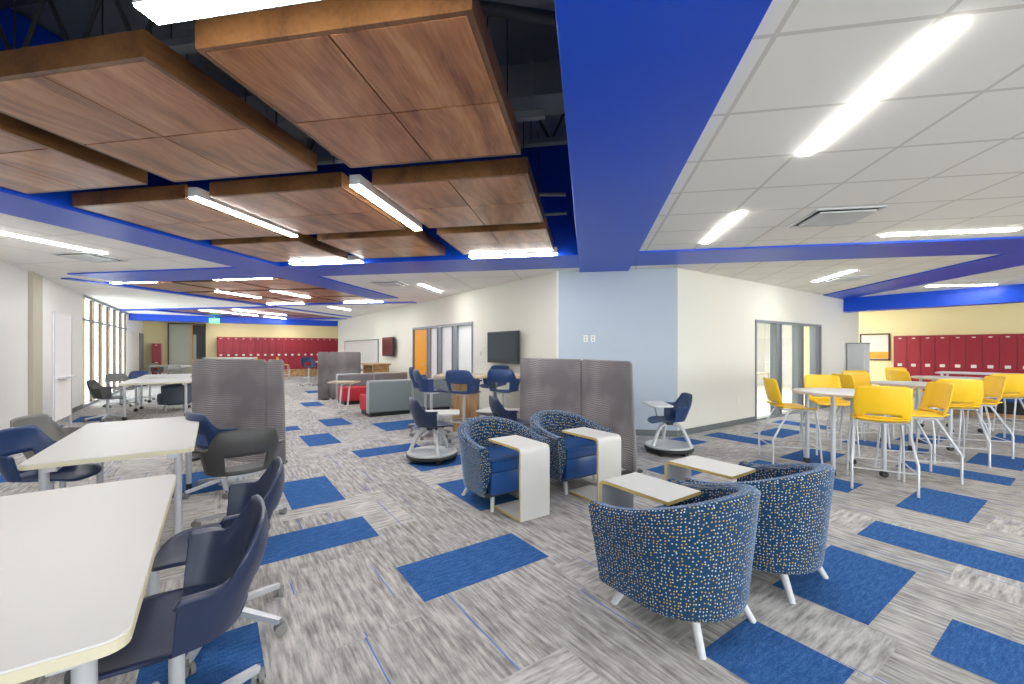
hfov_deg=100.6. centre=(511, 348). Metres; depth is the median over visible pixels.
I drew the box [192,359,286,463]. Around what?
privacy screen
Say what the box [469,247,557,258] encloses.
linear light
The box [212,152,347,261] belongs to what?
ceiling panel
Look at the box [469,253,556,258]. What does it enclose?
diffuser
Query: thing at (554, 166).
ceiling beam
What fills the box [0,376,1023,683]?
floor
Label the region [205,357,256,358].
table
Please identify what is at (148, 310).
trim
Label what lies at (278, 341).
locker
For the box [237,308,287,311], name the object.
ceiling panel
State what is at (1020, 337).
locker
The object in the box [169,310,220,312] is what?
ceiling panel
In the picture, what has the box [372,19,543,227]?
ceiling panel
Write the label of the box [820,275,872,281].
ceiling vent
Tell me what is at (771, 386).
stool
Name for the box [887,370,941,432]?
stool
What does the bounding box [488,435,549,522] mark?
table
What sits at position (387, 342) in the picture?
television
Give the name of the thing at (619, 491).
table
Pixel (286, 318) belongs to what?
trim
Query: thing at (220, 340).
locker
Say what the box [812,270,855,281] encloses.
linear light
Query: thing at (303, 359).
swivel chair
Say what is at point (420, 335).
door
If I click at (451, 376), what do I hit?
counter stool
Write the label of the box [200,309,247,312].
ceiling panel
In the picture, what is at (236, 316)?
ceiling panel
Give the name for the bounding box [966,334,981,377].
locker
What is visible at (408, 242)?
ceiling panel
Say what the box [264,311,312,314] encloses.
ceiling panel
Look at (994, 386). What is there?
stool
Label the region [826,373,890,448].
stool
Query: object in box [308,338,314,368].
locker
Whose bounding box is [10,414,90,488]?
swivel chair
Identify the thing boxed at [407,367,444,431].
counter stool
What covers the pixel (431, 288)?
linear light
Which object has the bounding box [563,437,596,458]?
seat cushion
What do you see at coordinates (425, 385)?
counter stool
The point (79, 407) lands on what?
baseboard
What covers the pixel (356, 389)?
lounge sofa
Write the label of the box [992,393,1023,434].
stool
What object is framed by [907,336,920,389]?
locker
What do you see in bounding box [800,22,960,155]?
linear light
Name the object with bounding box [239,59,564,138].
air duct
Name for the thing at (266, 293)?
ceiling panel
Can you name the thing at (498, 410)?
swivel chair
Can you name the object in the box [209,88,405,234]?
ceiling panel
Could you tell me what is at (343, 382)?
table
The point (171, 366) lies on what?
swivel chair
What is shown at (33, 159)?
ceiling panel
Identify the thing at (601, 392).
privacy screen
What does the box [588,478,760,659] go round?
armchair
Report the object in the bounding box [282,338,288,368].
locker
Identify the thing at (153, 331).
wall
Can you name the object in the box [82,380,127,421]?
swivel chair
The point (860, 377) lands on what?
stool
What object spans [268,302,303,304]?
linear light
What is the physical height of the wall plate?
0.115 m
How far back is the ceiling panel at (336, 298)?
11.11 m
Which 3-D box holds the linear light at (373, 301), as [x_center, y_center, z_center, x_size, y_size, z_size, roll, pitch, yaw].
[-4.171,-1.349,11.905,1.150,0.091,0.100,0,0,10]
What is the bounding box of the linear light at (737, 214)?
[703,211,743,243]
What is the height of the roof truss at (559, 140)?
0.635 m
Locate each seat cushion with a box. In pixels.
[485,446,518,472]
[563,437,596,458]
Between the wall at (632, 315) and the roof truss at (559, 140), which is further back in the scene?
the wall at (632, 315)
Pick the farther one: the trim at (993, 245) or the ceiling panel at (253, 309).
the ceiling panel at (253, 309)
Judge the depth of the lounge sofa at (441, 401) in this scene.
9.75 m
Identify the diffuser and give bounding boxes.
[289,260,363,264]
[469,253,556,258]
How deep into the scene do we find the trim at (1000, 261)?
7.47 m
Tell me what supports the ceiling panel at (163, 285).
hanging from the ceiling at (538, 42)
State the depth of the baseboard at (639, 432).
6.96 m
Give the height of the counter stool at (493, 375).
1.107 m
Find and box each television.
[382,337,393,355]
[487,330,519,363]
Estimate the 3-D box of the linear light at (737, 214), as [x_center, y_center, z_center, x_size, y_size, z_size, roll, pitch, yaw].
[2.296,-1.349,4.672,0.066,0.091,1.240,0,0,10]
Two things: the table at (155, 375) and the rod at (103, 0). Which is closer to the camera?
the rod at (103, 0)
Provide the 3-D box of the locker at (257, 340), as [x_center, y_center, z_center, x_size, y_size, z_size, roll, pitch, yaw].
[-12.722,0.235,21.268,0.303,1.620,0.422,0,0,-35]
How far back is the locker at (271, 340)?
21.45 m
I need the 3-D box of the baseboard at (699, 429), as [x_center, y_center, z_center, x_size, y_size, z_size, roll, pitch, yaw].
[6.125,1.375,9.305,8.390,0.100,0.012,0,0,-35]
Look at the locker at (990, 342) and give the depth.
11.36 m
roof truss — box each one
[0,0,553,54]
[309,114,567,164]
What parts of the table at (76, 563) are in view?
under frame, leg, leg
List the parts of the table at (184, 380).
leg, leg, leg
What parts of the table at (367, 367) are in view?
leg, leg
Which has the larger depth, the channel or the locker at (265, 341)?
the locker at (265, 341)
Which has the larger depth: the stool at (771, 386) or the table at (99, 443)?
the stool at (771, 386)
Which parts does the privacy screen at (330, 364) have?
fabric panel, fabric panel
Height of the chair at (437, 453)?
0.817 m
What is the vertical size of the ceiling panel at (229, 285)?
1.556 m
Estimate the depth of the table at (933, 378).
7.46 m
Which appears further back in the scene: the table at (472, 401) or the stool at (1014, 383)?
the table at (472, 401)
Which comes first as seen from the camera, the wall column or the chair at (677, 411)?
the chair at (677, 411)
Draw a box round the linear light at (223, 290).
[215,290,259,297]
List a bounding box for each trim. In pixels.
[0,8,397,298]
[61,278,350,316]
[67,267,278,282]
[119,306,274,310]
[129,313,337,325]
[148,310,244,317]
[264,301,416,305]
[285,318,344,319]
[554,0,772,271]
[631,236,1023,265]
[823,253,1023,298]
[843,284,1023,312]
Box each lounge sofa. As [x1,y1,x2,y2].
[336,373,373,404]
[360,379,411,416]
[373,372,407,379]
[409,378,451,411]
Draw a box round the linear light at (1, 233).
[0,231,107,253]
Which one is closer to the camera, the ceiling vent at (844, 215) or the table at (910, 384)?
the ceiling vent at (844, 215)
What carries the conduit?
attached to the ceiling panel at (524, 237)
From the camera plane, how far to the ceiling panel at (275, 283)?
8.56 m
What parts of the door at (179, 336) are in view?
sage panel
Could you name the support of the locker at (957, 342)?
on the floor
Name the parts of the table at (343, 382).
leg, leg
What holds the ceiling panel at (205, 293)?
hanging from the ceiling at (538, 42)
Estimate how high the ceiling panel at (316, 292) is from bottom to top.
1.556 m
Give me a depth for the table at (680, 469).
3.02 m
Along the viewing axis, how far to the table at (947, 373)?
8.68 m
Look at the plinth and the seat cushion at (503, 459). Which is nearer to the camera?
the seat cushion at (503, 459)
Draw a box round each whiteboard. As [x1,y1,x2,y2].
[52,311,75,426]
[344,339,378,369]
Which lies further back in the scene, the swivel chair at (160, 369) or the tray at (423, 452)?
the swivel chair at (160, 369)
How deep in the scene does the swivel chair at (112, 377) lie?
10.57 m
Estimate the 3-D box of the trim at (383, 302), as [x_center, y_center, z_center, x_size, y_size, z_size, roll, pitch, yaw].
[-5.024,-2.075,12.309,4.670,1.560,0.300,0,0,10]
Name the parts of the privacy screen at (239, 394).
fabric panel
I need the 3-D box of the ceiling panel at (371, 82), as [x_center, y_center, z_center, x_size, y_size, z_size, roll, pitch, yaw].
[-0.667,-2.097,2.377,1.260,1.556,1.250,0,0,10]
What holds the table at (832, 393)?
on the floor
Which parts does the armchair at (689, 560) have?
leg, leg, leg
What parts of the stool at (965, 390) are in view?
leg, leg, seat, foot rail, seat frame, backrest, leg, leg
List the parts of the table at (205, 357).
under frame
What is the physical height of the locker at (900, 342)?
1.620 m
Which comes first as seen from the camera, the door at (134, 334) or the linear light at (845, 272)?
the linear light at (845, 272)
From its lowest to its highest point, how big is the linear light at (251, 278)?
0.091 m
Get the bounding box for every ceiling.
[0,0,1023,320]
[11,0,566,156]
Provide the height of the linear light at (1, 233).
0.091 m
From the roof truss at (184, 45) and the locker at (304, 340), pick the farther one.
the locker at (304, 340)
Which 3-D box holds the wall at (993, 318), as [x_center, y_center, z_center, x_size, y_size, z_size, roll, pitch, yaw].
[15.032,-0.725,8.999,0.150,4.300,15.500,0,0,-35]
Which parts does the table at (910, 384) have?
leg, leg, leg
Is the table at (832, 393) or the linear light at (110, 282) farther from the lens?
the linear light at (110, 282)
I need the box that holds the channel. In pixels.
[490,16,544,121]
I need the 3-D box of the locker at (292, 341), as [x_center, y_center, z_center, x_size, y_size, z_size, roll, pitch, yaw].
[-11.473,0.235,22.143,0.303,1.620,0.422,0,0,-35]
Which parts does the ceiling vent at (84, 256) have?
plate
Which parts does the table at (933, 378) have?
leg, leg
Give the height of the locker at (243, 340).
1.620 m
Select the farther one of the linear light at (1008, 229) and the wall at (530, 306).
the wall at (530, 306)
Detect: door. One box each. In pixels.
[132,331,139,378]
[139,333,143,370]
[168,323,205,376]
[415,329,426,376]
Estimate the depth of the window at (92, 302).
12.11 m
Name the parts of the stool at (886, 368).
backrest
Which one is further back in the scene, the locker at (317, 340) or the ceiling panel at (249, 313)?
the locker at (317, 340)
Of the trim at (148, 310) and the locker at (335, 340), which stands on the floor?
the locker at (335, 340)
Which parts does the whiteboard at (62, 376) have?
post, post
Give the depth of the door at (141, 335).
18.25 m
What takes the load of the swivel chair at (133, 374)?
on the floor
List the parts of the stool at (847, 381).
leg, backrest, foot rail, leg, leg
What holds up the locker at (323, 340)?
on the floor
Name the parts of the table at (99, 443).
leg, leg, under frame, leg, leg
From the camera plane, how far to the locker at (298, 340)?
22.16 m
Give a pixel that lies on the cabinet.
(858, 354)
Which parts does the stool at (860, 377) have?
leg, backrest, foot rail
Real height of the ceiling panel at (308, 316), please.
1.556 m
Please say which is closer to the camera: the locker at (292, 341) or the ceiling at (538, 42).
the ceiling at (538, 42)
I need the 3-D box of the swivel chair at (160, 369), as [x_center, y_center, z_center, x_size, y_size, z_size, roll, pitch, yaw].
[-15.233,1.016,18.345,0.672,0.817,0.665,0,0,10]
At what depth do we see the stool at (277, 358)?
19.84 m
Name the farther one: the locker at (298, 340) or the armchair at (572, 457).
the locker at (298, 340)
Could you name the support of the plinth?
on the floor
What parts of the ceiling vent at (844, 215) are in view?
plate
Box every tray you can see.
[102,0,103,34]
[407,445,456,458]
[645,439,693,450]
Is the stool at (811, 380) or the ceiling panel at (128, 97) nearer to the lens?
the ceiling panel at (128, 97)
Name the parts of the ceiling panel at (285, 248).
edge frame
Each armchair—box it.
[458,416,549,511]
[530,410,612,494]
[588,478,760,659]
[684,461,835,603]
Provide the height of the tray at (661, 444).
0.045 m
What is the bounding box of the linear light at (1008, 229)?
[880,228,1019,236]
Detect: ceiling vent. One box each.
[50,252,128,262]
[370,281,409,286]
[788,205,886,227]
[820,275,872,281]
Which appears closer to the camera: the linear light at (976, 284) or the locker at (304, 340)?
the linear light at (976, 284)
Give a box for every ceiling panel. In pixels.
[0,0,147,193]
[0,0,316,181]
[72,54,284,239]
[125,281,222,291]
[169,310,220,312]
[177,280,272,290]
[185,290,266,298]
[195,0,520,167]
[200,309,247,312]
[203,313,250,315]
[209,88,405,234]
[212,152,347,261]
[232,278,321,288]
[233,289,312,297]
[233,297,299,303]
[236,312,278,315]
[236,316,280,318]
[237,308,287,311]
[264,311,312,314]
[268,315,307,317]
[276,296,339,302]
[282,288,355,296]
[293,315,336,317]
[317,162,444,258]
[320,296,380,301]
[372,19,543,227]
[437,131,553,254]
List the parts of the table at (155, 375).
leg, leg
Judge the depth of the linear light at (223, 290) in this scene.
10.17 m
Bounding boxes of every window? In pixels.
[82,294,127,407]
[412,322,472,407]
[755,320,821,420]
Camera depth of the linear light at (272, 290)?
10.13 m
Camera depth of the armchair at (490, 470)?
3.82 m
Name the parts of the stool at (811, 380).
leg, leg, backrest, foot rail, seat, leg, leg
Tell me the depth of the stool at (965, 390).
5.21 m
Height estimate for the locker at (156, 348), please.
1.620 m
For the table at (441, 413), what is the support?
on the floor
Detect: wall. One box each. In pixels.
[0,260,142,429]
[143,321,337,374]
[338,271,558,418]
[559,268,677,436]
[678,268,858,429]
[757,323,791,385]
[804,303,1023,385]
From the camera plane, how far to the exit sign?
17.06 m
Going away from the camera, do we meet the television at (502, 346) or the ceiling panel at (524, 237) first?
the ceiling panel at (524, 237)
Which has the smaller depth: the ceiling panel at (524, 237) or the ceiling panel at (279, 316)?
the ceiling panel at (524, 237)
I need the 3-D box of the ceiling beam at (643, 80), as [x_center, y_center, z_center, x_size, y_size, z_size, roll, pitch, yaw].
[0.480,-2.073,1.109,0.800,1.564,12.150,0,0,10]
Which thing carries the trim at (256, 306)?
attached to the wall at (62, 300)
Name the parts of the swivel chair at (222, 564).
leg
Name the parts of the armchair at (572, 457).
leg, plate, panel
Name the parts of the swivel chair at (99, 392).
leg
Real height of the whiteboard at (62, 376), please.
1.980 m
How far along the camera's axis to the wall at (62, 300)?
7.10 m
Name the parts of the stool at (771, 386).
leg, backrest, leg, foot rail, seat, seat frame, leg, leg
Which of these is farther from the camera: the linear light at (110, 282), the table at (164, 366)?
the table at (164, 366)
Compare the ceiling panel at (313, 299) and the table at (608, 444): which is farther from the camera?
the ceiling panel at (313, 299)
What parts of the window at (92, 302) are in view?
timber post, timber post, timber post, timber post, timber post, timber post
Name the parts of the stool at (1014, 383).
leg, leg, foot rail, seat frame, leg, backrest, seat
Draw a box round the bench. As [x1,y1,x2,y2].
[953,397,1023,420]
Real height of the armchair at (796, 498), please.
0.744 m
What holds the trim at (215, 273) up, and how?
attached to the ceiling at (942, 146)
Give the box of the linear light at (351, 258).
[289,255,363,264]
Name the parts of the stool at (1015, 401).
leg, foot rail, leg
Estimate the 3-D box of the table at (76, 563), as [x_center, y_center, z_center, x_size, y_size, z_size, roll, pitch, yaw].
[-1.720,1.055,1.445,0.824,0.740,1.624,0,0,-35]
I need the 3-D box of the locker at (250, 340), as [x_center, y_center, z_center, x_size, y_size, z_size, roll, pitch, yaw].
[-12.972,0.235,21.093,0.303,1.620,0.422,0,0,-35]
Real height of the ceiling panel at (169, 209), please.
1.556 m
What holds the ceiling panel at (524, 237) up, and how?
hanging from the ceiling at (538, 42)
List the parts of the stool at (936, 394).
leg, leg, foot rail, seat, leg, seat frame, backrest, leg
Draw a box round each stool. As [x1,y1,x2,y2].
[276,357,289,378]
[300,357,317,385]
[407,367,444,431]
[409,369,449,440]
[444,370,481,442]
[479,365,509,408]
[484,369,520,407]
[758,377,822,463]
[799,374,859,456]
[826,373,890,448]
[837,370,894,438]
[846,385,919,497]
[874,381,963,484]
[885,367,931,423]
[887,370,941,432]
[915,379,990,467]
[937,376,1013,458]
[965,373,1023,441]
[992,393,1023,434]
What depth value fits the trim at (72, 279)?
10.04 m
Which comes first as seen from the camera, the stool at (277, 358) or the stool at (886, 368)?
the stool at (886, 368)
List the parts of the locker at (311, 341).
door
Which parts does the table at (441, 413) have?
leg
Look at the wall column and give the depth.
7.37 m
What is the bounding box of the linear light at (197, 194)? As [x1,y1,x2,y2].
[188,187,297,236]
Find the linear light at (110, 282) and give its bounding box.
[110,282,156,283]
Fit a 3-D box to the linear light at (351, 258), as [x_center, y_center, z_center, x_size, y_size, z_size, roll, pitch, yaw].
[-2.808,-1.339,6.420,1.160,0.091,0.130,0,0,10]
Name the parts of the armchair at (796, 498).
leg, leg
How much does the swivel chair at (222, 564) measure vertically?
0.817 m
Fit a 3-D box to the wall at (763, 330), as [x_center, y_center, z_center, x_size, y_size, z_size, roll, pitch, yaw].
[7.096,0.053,12.617,10.100,2.743,3.900,0,0,-35]
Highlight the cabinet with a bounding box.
[847,343,869,400]
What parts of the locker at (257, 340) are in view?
door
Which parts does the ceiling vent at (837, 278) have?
plate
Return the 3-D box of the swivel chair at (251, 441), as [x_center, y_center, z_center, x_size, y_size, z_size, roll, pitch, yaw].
[-2.190,1.016,3.459,0.667,0.817,0.675,0,0,-43]
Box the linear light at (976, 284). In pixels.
[926,284,996,286]
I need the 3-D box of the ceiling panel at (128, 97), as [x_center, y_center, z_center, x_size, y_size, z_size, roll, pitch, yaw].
[-2.169,-2.097,2.642,1.250,1.556,1.250,0,0,10]
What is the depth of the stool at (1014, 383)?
6.41 m
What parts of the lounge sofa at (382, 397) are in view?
seat, backrest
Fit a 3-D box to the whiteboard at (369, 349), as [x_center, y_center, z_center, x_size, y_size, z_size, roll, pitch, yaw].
[-6.048,0.225,16.884,0.040,1.155,4.680,0,0,-35]
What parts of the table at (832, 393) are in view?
leg, leg, leg, leg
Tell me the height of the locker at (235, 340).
1.620 m
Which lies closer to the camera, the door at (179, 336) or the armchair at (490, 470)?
the armchair at (490, 470)
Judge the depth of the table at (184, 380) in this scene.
8.96 m
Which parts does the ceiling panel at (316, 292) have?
edge frame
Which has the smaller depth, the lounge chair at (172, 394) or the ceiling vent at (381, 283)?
the ceiling vent at (381, 283)
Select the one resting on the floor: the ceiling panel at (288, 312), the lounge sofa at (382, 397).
the lounge sofa at (382, 397)
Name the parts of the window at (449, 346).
pane, pane, pane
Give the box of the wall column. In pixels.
[28,272,42,414]
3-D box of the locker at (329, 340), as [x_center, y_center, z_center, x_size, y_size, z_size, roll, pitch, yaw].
[-9.974,0.235,23.192,0.303,1.620,0.422,0,0,-35]
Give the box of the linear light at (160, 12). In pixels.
[133,0,312,24]
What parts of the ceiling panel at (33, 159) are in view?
edge frame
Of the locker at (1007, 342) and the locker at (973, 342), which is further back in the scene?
the locker at (973, 342)
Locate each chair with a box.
[0,425,101,489]
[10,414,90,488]
[63,495,268,683]
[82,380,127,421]
[102,373,138,407]
[126,371,154,401]
[149,363,166,373]
[151,456,287,678]
[157,382,191,411]
[165,364,184,384]
[182,412,258,499]
[191,427,286,528]
[406,397,457,464]
[489,395,529,424]
[642,392,693,456]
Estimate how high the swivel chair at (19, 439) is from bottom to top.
0.817 m
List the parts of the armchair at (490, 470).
leg, leg, plate, panel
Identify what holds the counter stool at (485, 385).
on the floor
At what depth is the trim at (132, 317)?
17.51 m
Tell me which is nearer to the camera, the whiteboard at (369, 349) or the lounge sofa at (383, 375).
the lounge sofa at (383, 375)
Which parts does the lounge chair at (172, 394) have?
seat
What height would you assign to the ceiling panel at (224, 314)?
1.556 m
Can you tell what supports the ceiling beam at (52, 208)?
attached to the wall at (62, 300)
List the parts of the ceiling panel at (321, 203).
edge frame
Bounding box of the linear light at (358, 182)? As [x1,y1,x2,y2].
[350,174,421,230]
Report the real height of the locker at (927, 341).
1.620 m
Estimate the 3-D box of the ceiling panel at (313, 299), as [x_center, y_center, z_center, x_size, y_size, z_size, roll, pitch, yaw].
[-5.492,-2.097,11.529,1.180,1.556,1.200,0,0,10]
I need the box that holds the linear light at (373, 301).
[343,301,382,302]
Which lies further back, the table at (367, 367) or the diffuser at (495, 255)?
the table at (367, 367)
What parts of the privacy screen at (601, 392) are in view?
fabric panel, fabric panel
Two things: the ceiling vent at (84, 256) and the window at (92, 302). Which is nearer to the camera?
the ceiling vent at (84, 256)
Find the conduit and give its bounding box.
[539,192,566,215]
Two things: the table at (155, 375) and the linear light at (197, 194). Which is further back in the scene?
the table at (155, 375)
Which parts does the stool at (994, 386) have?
leg, leg, foot rail, seat, leg, backrest, leg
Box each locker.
[152,343,160,374]
[217,337,224,356]
[225,337,231,356]
[232,337,239,356]
[240,337,246,356]
[247,337,253,356]
[254,337,261,359]
[262,337,268,360]
[269,338,274,359]
[275,338,281,359]
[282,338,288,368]
[289,338,295,368]
[296,338,301,368]
[302,338,307,368]
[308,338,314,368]
[315,338,320,368]
[321,338,326,351]
[327,338,332,352]
[333,338,337,351]
[894,336,906,368]
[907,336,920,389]
[921,335,934,390]
[935,335,949,381]
[950,335,965,376]
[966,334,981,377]
[982,334,998,377]
[999,334,1016,372]
[1017,334,1023,373]
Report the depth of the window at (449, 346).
10.63 m
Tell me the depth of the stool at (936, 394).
4.73 m
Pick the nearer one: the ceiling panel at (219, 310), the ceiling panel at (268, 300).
the ceiling panel at (268, 300)
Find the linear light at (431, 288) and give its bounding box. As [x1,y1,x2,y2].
[419,284,440,291]
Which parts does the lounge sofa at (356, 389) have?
seat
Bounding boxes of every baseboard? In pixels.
[51,404,82,417]
[479,412,518,418]
[635,429,676,436]
[678,400,846,436]
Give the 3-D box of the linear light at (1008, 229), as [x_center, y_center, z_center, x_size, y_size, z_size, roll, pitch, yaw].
[4.905,-1.349,4.781,1.300,0.091,0.080,0,0,10]
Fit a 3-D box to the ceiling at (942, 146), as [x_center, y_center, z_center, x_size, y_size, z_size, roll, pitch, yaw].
[-3.738,-1.318,13.352,48.000,0.001,35.000,0,0,10]
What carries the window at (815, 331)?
in the wall at (717, 315)
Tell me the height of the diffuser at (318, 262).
0.012 m
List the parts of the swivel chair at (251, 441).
leg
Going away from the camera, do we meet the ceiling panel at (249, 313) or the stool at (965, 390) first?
the stool at (965, 390)
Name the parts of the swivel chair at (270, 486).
leg, leg, leg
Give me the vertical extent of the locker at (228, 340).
1.620 m
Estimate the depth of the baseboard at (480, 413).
9.02 m
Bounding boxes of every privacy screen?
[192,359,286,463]
[318,352,360,399]
[520,358,642,474]
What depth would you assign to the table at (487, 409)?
6.36 m
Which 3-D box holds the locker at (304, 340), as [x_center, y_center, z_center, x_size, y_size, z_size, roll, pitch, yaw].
[-10.973,0.235,22.493,0.303,1.620,0.422,0,0,-35]
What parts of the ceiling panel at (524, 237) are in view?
edge frame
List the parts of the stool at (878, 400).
leg, leg, seat, seat frame, foot rail, backrest, leg, leg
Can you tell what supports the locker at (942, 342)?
on the floor
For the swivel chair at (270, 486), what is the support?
on the floor
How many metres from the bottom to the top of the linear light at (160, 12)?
0.091 m
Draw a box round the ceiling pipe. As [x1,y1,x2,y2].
[479,0,555,25]
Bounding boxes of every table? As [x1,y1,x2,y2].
[0,474,176,683]
[19,416,198,534]
[118,377,191,420]
[136,374,191,408]
[147,365,191,373]
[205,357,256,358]
[327,381,360,412]
[361,363,390,372]
[426,409,459,444]
[433,373,519,431]
[476,407,519,412]
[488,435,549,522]
[562,427,620,500]
[599,472,700,507]
[664,455,755,480]
[757,372,769,377]
[792,388,888,477]
[870,381,954,450]
[911,376,982,432]
[935,371,1020,417]
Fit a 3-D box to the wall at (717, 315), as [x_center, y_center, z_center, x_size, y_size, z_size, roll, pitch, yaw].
[6.076,-0.725,9.369,8.398,4.300,0.150,0,0,-35]
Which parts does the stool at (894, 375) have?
backrest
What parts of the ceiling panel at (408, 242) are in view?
edge frame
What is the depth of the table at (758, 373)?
11.81 m
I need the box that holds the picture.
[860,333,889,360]
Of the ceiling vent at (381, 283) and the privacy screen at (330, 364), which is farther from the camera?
the privacy screen at (330, 364)
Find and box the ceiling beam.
[280,145,578,275]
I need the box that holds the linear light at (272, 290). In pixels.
[270,289,310,297]
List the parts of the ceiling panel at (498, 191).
edge frame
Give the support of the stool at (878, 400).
on the floor
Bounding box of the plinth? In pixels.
[284,369,317,376]
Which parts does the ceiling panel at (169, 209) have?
edge frame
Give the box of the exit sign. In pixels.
[209,316,219,322]
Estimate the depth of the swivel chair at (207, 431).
4.06 m
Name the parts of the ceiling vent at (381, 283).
plate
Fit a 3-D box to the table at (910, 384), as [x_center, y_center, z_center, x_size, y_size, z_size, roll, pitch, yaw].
[5.890,0.963,6.222,1.004,0.925,1.004,0,0,4]
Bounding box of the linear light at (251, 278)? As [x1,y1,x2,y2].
[216,278,271,280]
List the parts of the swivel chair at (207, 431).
leg, leg, leg, leg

